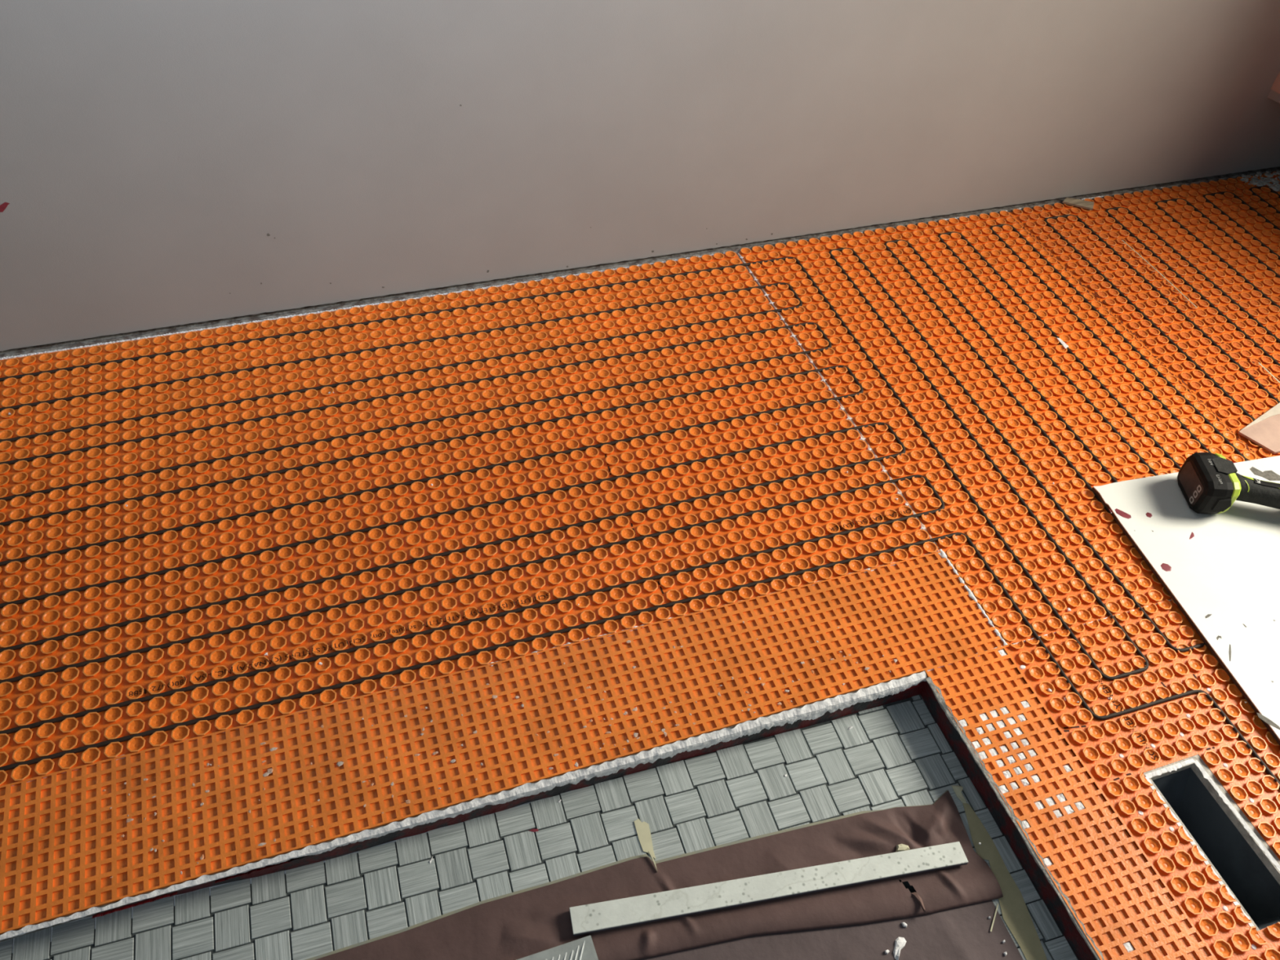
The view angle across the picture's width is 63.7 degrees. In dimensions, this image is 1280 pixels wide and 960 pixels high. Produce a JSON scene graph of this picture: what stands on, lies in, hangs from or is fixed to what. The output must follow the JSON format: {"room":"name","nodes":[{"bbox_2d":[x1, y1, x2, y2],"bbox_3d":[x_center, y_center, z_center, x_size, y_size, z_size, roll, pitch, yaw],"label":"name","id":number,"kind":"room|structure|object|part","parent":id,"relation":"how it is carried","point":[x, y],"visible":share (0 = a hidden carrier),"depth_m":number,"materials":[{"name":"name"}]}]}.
{"room":"building under construction","nodes":[
{"label":"building under construction","id":0,"kind":"room"},
{"bbox_2d":[0,0,1279,359],"bbox_3d":[0.177,-1.366,1.555,3.720,2.503,0.068,-12,49,-15],"label":"wall","id":1,"kind":"structure","parent":0,"point":[167,167],"depth_m":2.10,"materials":[{"name":"paint"}]},
{"bbox_2d":[0,172,1279,959],"bbox_3d":[0.482,0.256,1.901,3.840,0.271,2.220,-12,49,-16],"label":"floor","id":2,"kind":"structure","parent":0,"point":[902,748],"depth_m":1.50,"materials":[{"name":"tile"}]},
{"bbox_2d":[0,671,927,940],"bbox_3d":[-0.315,0.485,1.446,1.642,0.033,0.016,-12,49,-16],"label":"mortar edge","id":3,"kind":"object","parent":2,"relation":"on","point":[813,711],"visible":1,"depth_m":1.50,"materials":[{"name":"grey concrete"}]},
{"bbox_2d":[0,250,939,786],"bbox_3d":[-0.468,-0.033,1.901,1.803,0.007,0.968,-12,49,-16],"label":"roof membrane","id":4,"kind":"object","parent":2,"relation":"on","point":[27,700],"visible":1,"depth_m":1.85,"materials":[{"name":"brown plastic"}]},
{"bbox_2d":[12,551,937,786],"bbox_3d":[-0.285,0.299,1.604,1.737,0.003,0.009,-12,49,-16],"label":"thinset seam","id":5,"kind":"object","parent":4,"relation":"on","point":[936,551],"visible":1,"depth_m":1.62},
{"bbox_2d":[488,617,671,666],"bbox_3d":[-0.086,0.257,1.661,0.330,0.003,0.009,-12,49,-16],"label":"thinset seam","id":6,"kind":"object","parent":4,"relation":"on","point":[669,617],"visible":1,"depth_m":1.66,"materials":[{"name":"grey concrete"}]},
{"bbox_2d":[737,253,942,557],"bbox_3d":[0.385,-0.200,2.135,0.019,0.003,0.964,-11,49,-15],"label":"thinset seam","id":7,"kind":"object","parent":4,"relation":"on","point":[862,437],"visible":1,"depth_m":2.08,"materials":[{"name":"grey concrete"}]},
{"bbox_2d":[0,550,1010,934],"bbox_3d":[-0.260,0.376,1.534,1.779,0.004,0.213,-12,49,-16],"label":"roof membrane","id":8,"kind":"object","parent":2,"relation":"on","point":[72,842],"visible":1,"depth_m":1.53,"materials":[{"name":"orange plastic"}]},
{"bbox_2d":[939,549,1008,645],"bbox_3d":[0.571,0.199,1.772,0.012,0.002,0.213,-12,49,-16],"label":"thinset seam","id":9,"kind":"object","parent":8,"relation":"on","point":[944,555],"visible":1,"depth_m":1.77,"materials":[{"name":"grey concrete"}]},
{"bbox_2d":[528,828,538,831],"bbox_3d":[-0.154,0.506,1.489,0.015,0.001,0.005,1,47,-4],"label":"flake","id":10,"kind":"object","parent":2,"relation":"on","point":[532,829],"visible":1,"depth_m":1.49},
{"bbox_2d":[634,818,657,871],"bbox_3d":[0.013,0.524,1.481,0.021,0.009,0.085,-12,49,-16],"label":"tape","id":11,"kind":"object","parent":2,"relation":"on","point":[643,832],"visible":1,"depth_m":1.49,"materials":[{"name":"beige paper"}]},
{"bbox_2d":[305,790,1003,959],"bbox_3d":[-0.091,0.605,1.387,1.210,0.020,0.170,-8,48,-12],"label":"paper sheet","id":12,"kind":"object","parent":2,"relation":"on","point":[522,923],"depth_m":1.43,"materials":[{"name":"brown paper"}]},
{"bbox_3d":[0.187,0.566,1.440,0.572,0.008,0.036,-6,48,-10],"label":"stone strip","id":13,"kind":"part","parent":12,"relation":"part of","materials":[{"name":"grey stone"}]},
{"bbox_2d":[895,844,909,852],"bbox_3d":[0.380,0.532,1.493,0.023,0.005,0.013,1,47,-4],"label":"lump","id":14,"kind":"object","parent":12,"relation":"on","point":[900,847],"visible":1,"depth_m":1.49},
{"bbox_2d":[640,900,1023,959],"bbox_3d":[0.163,0.750,1.283,0.791,0.004,0.473,-12,49,-16],"label":"paper sheet","id":15,"kind":"object","parent":2,"relation":"on","point":[963,932],"visible":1,"depth_m":1.41,"materials":[{"name":"brown paper"}]},
{"bbox_2d":[516,935,598,959],"bbox_3d":[-0.133,0.659,1.323,0.178,0.008,0.096,-12,49,-16],"label":"tile offcut","id":16,"kind":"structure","parent":15,"relation":"on","point":[582,948],"depth_m":1.36,"materials":[{"name":"grey tile"}]},
{"bbox_2d":[893,937,906,959],"bbox_3d":[0.352,0.637,1.405,0.014,0.004,0.034,27,50,19],"label":"lump","id":17,"kind":"object","parent":15,"relation":"on","point":[900,943],"visible":1,"depth_m":1.41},
{"bbox_2d":[901,922,906,927],"bbox_3d":[0.367,0.615,1.427,0.007,0.003,0.008,-12,49,-16],"label":"lump","id":18,"kind":"object","parent":15,"relation":"on","point":[904,925],"visible":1,"depth_m":1.43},
{"bbox_2d":[990,903,999,932],"bbox_3d":[0.496,0.612,1.443,0.002,0.001,0.044,23,49,16],"label":"wood splinter","id":19,"kind":"object","parent":15,"relation":"on","point":[997,904],"visible":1,"depth_m":1.44,"materials":[{"name":"beige wood"}]},
{"bbox_2d":[951,785,966,803],"bbox_3d":[0.486,0.477,1.568,0.018,0.005,0.029,4,47,-1],"label":"tape","id":20,"kind":"object","parent":2,"relation":"on","point":[957,789],"visible":1,"depth_m":1.57,"materials":[{"name":"grey plastic"}]},
{"bbox_2d":[738,210,1257,644],"bbox_3d":[0.774,-0.207,2.175,0.760,0.006,1.178,-12,49,-16],"label":"roof membrane","id":21,"kind":"object","parent":2,"relation":"on","point":[1068,594],"visible":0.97,"depth_m":2.14,"materials":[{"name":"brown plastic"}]},
{"bbox_2d":[0,186,1279,789],"bbox_3d":[0.467,0.124,1.835,3.251,0.007,1.778,-12,49,-16],"label":"cable","id":22,"kind":"object","parent":21,"relation":"on","point":[1216,431],"visible":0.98,"depth_m":1.92,"materials":[{"name":"black rubber"}]},
{"bbox_2d":[1057,337,1068,348],"bbox_3d":[0.932,-0.302,2.274,0.012,0.001,0.037,-12,49,-16],"label":"chip","id":23,"kind":"object","parent":21,"relation":"on","point":[1060,340],"visible":1,"depth_m":2.27,"materials":[{"name":"white plastic"}]},
{"bbox_2d":[1013,599,1171,644],"bbox_3d":[0.772,0.241,1.753,0.336,0.002,0.004,-12,49,-16],"label":"thinset seam","id":24,"kind":"object","parent":21,"relation":"on","point":[1171,599],"visible":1,"depth_m":1.75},
{"bbox_2d":[962,803,1047,959],"bbox_3d":[0.522,0.584,1.475,0.041,0.001,0.273,-5,47,-10],"label":"tape","id":25,"kind":"object","parent":2,"relation":"on","point":[1015,914],"visible":1,"depth_m":1.47,"materials":[{"name":"plastic"}]},
{"bbox_2d":[925,676,1104,959],"bbox_3d":[0.583,0.577,1.422,0.012,0.010,0.736,-12,49,-16],"label":"mortar spill","id":26,"kind":"object","parent":2,"relation":"on","point":[940,700],"visible":1,"depth_m":1.50,"materials":[{"name":"grey concrete"}]},
{"bbox_2d":[924,646,1217,959],"bbox_3d":[0.647,0.545,1.454,0.157,0.004,0.725,-12,49,-16],"label":"roof membrane","id":27,"kind":"object","parent":2,"relation":"on","point":[1124,906],"visible":1,"depth_m":1.50,"materials":[{"name":"orange plastic"}]},
{"bbox_2d":[978,598,1279,959],"bbox_3d":[1.002,0.481,1.545,1.039,0.007,0.752,-12,49,-16],"label":"roof membrane","id":28,"kind":"object","parent":2,"relation":"on","point":[1117,751],"visible":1,"depth_m":1.61,"materials":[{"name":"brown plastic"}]},
{"bbox_2d":[1091,455,1279,745],"bbox_3d":[1.302,0.255,1.773,0.737,0.009,0.812,-8,48,-13],"label":"board","id":29,"kind":"object","parent":28,"relation":"on","point":[1221,571],"visible":0.88,"depth_m":1.84,"materials":[{"name":"plastic"}]},
{"bbox_2d":[1115,508,1131,519],"bbox_3d":[0.895,0.063,1.912,0.034,0.001,0.016,31,52,22],"label":"stain","id":30,"kind":"object","parent":29,"relation":"on","point":[1120,513],"depth_m":1.91,"materials":[{"name":"red paint"}]},
{"bbox_2d":[1146,512,1151,517],"bbox_3d":[0.946,0.065,1.915,0.013,0.001,0.013,20,48,14],"label":"stain","id":31,"kind":"object","parent":29,"relation":"on","point":[1148,514],"depth_m":1.91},
{"bbox_2d":[1160,563,1171,571],"bbox_3d":[0.933,0.155,1.829,0.021,0.001,0.021,-12,49,-16],"label":"stain","id":32,"kind":"object","parent":29,"relation":"on","point":[1164,566],"depth_m":1.83,"materials":[{"name":"red paint"}]},
{"bbox_2d":[1189,532,1194,539],"bbox_3d":[1.010,0.103,1.885,0.007,0.001,0.026,29,51,21],"label":"stain","id":33,"kind":"object","parent":29,"relation":"on","point":[1191,534],"depth_m":1.89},
{"bbox_2d":[1177,452,1279,514],"bbox_3d":[1.192,0.037,1.905,0.328,0.083,0.200,2,47,-3],"label":"cordless drill","id":34,"kind":"object","parent":29,"relation":"on","point":[1210,483],"visible":1,"depth_m":1.90,"materials":[{"name":"black plastic"}]},
{"bbox_2d":[1008,171,1279,458],"bbox_3d":[1.581,-0.385,2.414,0.989,0.006,1.150,-12,49,-16],"label":"roof membrane","id":35,"kind":"object","parent":2,"relation":"on","point":[1255,401],"visible":0.99,"depth_m":2.49,"materials":[{"name":"orange plastic"}]},
{"bbox_2d":[1062,197,1093,210],"bbox_3d":[1.142,-0.723,2.687,0.077,0.005,0.036,18,48,12],"label":"scrap","id":36,"kind":"object","parent":35,"relation":"on","point":[1088,205],"visible":1,"depth_m":2.68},
{"bbox_2d":[1121,240,1196,307],"bbox_3d":[1.253,-0.502,2.491,0.005,0.001,0.283,-11,49,-15],"label":"thread","id":37,"kind":"object","parent":35,"relation":"on","point":[1122,240],"visible":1,"depth_m":2.48},
{"bbox_2d":[1238,402,1279,453],"bbox_3d":[1.342,-0.125,2.138,0.260,0.006,0.162,-12,49,-16],"label":"scrap","id":38,"kind":"object","parent":35,"relation":"on","point":[1264,431],"visible":1,"depth_m":2.11,"materials":[{"name":"paper"}]},
{"bbox_2d":[1240,170,1279,191],"bbox_3d":[1.778,-0.799,2.815,0.221,0.007,0.198,-12,49,-16],"label":"rubble","id":39,"kind":"object","parent":35,"relation":"on","point":[1264,180],"visible":1,"depth_m":2.83,"materials":[{"name":"grey concrete"}]},
{"bbox_2d":[1257,362,1279,382],"bbox_3d":[1.381,-0.211,2.228,0.004,0.001,0.133,-9,48,-13],"label":"thread","id":40,"kind":"object","parent":35,"relation":"on","point":[1258,362],"visible":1,"depth_m":2.25},
{"bbox_2d":[1266,71,1279,103],"bbox_3d":[2.343,-1.061,1.428,0.228,2.461,2.099,-23,53,-24],"label":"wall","id":41,"kind":"structure","parent":0,"point":[1274,94],"depth_m":2.65,"materials":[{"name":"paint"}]}
]}

